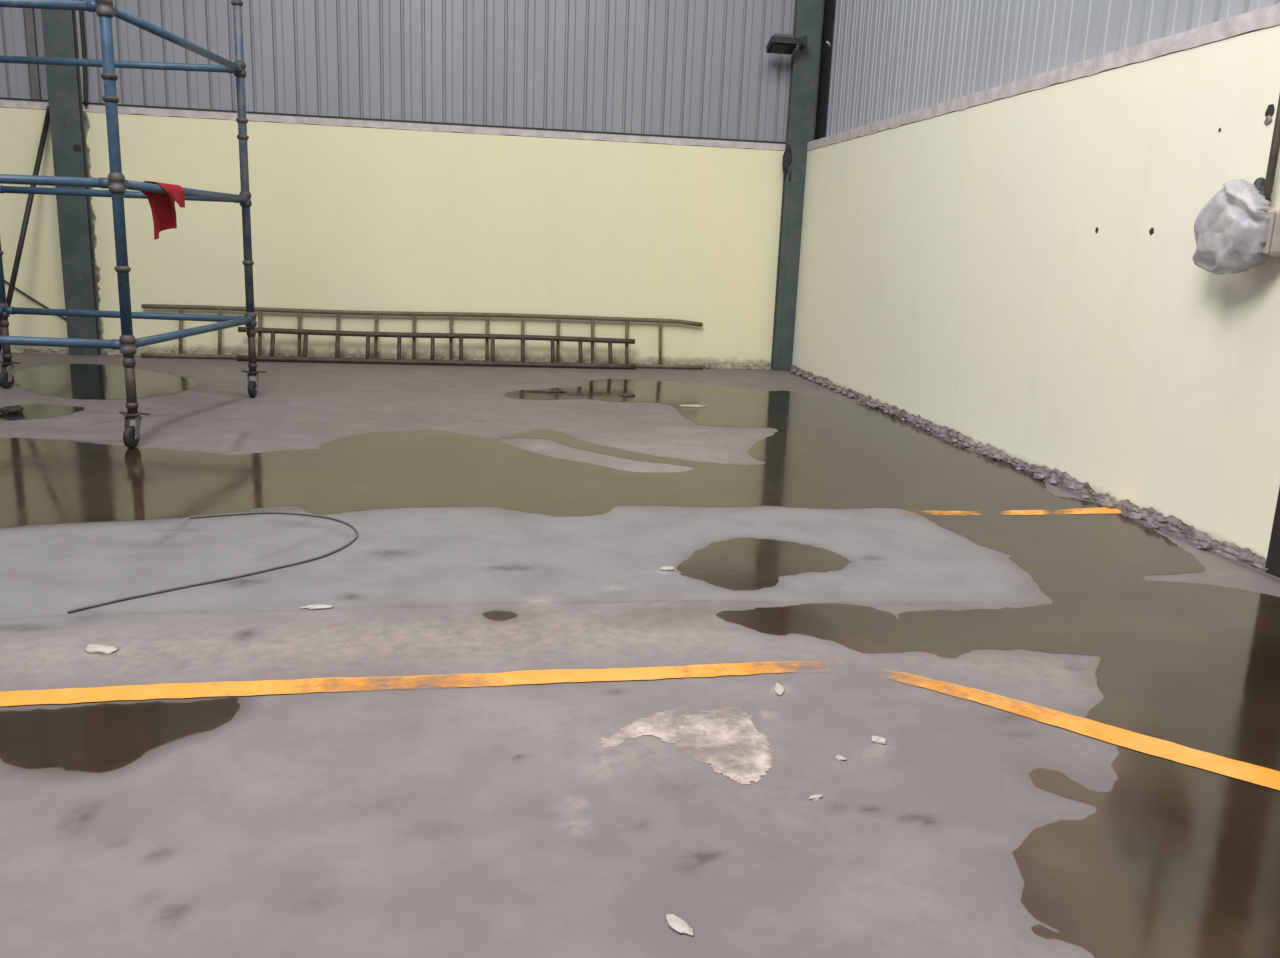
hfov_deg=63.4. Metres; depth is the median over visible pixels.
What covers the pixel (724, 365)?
baseboard
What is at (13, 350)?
baseboard
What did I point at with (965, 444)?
lump
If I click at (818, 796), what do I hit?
chip
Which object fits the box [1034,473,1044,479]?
lump
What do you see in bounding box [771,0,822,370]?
steel column
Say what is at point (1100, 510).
floor marking
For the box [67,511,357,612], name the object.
cable
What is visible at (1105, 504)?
lump
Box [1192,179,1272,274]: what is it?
plastic bag
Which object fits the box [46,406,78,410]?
puddle
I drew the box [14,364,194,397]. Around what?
puddle
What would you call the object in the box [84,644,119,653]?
chip
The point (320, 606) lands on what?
chip
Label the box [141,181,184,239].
cloth
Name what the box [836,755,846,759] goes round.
chip
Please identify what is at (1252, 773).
floor marking
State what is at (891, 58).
cladding
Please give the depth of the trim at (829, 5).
10.02 m
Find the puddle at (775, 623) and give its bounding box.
[0,379,1279,693]
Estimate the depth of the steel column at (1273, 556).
4.18 m
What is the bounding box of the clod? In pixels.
[0,405,23,413]
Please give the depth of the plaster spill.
2.61 m
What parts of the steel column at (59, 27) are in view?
bolt plate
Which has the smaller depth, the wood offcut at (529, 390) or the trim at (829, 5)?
the wood offcut at (529, 390)
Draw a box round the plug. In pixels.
[1264,115,1271,124]
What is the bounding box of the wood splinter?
[679,405,704,406]
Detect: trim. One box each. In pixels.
[0,99,784,150]
[24,8,40,99]
[76,10,88,102]
[83,112,103,348]
[782,144,791,181]
[807,3,1279,150]
[814,0,835,139]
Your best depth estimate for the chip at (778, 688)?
2.90 m
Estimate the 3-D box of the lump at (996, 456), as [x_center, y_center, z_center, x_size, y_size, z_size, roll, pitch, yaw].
[2.200,-0.134,6.383,0.051,0.037,0.069,3,13,2]
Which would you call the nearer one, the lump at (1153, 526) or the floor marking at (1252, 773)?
the floor marking at (1252, 773)
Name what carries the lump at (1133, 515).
on the floor
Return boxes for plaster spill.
[600,710,777,783]
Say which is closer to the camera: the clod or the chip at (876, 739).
the chip at (876, 739)
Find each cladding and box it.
[0,0,823,141]
[826,0,1279,136]
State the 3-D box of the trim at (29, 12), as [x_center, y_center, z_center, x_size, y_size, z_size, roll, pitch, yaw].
[-5.290,-5.444,8.761,0.066,4.251,0.038,0,13,-9]
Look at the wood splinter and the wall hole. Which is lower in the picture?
the wood splinter
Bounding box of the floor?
[0,353,1279,957]
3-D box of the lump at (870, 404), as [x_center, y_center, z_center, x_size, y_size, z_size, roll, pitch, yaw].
[1.880,-0.589,8.350,0.043,0.037,0.104,-7,16,-35]
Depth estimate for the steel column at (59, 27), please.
9.30 m
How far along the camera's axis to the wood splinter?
7.99 m
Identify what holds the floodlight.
attached to the steel column at (807, 13)
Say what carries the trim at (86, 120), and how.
attached to the wall at (343, 218)
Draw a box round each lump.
[815,380,822,384]
[868,403,878,407]
[961,442,968,447]
[993,454,1000,459]
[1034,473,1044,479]
[1048,479,1057,484]
[1101,501,1114,508]
[1126,512,1140,519]
[1151,524,1159,528]
[1198,542,1210,549]
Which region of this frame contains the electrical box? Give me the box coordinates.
[1261,208,1279,257]
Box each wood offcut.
[529,390,566,391]
[618,393,634,395]
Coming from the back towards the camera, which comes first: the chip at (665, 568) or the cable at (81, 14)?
the cable at (81, 14)
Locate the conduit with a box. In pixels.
[1253,94,1279,202]
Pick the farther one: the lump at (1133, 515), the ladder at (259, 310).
the ladder at (259, 310)
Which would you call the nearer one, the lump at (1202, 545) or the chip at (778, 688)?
the chip at (778, 688)
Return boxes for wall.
[0,107,783,365]
[792,25,1279,558]
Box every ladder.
[141,304,702,368]
[236,327,635,368]
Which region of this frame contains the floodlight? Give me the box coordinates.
[766,33,807,54]
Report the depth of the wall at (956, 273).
5.59 m
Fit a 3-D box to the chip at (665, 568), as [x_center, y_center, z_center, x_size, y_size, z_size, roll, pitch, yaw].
[0.103,0.343,3.942,0.058,0.018,0.036,-2,14,-20]
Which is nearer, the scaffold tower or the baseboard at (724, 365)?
the scaffold tower
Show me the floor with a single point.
(427, 819)
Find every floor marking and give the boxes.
[0,661,795,705]
[899,672,1279,789]
[925,507,1120,514]
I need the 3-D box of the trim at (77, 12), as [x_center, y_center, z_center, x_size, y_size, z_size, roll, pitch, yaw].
[-4.888,-5.441,8.822,0.040,4.251,0.042,0,13,-9]
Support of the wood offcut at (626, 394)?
on the floor
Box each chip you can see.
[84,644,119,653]
[300,604,333,609]
[659,566,673,570]
[666,914,693,936]
[774,683,784,694]
[809,794,822,800]
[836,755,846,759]
[871,736,886,743]
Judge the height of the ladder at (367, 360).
0.308 m
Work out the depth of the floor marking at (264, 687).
2.82 m
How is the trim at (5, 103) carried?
attached to the wall at (343, 218)
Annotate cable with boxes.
[4,280,65,319]
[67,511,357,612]
[79,11,87,105]
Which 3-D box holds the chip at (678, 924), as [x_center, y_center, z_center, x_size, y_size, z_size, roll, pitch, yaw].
[0.071,0.809,1.876,0.033,0.009,0.074,-9,17,-41]
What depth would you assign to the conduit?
4.16 m
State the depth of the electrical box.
4.10 m
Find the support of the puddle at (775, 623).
on the floor
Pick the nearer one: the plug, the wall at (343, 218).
the plug
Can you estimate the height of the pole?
2.210 m
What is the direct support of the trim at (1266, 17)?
on the wall at (956, 273)
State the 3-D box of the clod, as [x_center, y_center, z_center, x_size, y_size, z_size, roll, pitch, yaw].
[-4.016,-0.434,6.613,0.152,0.064,0.123,-4,14,-26]
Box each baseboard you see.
[1,348,68,353]
[102,349,770,368]
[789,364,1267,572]
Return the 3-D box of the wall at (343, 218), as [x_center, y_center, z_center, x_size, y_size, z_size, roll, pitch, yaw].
[-4.459,-2.238,9.652,12.750,2.173,0.060,0,13,-9]
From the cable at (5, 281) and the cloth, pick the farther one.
the cable at (5, 281)
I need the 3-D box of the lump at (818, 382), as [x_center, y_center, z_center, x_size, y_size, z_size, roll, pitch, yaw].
[1.674,-0.901,9.672,0.069,0.057,0.094,-4,14,-24]
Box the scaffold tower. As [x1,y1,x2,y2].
[0,0,265,447]
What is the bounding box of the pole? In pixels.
[0,106,49,353]
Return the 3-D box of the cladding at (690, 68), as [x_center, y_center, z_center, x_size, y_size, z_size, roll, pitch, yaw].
[-4.366,-5.434,8.941,12.644,4.277,0.038,0,13,-9]
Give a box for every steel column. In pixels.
[41,9,100,355]
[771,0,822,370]
[1265,487,1279,577]
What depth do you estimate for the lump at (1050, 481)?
5.72 m

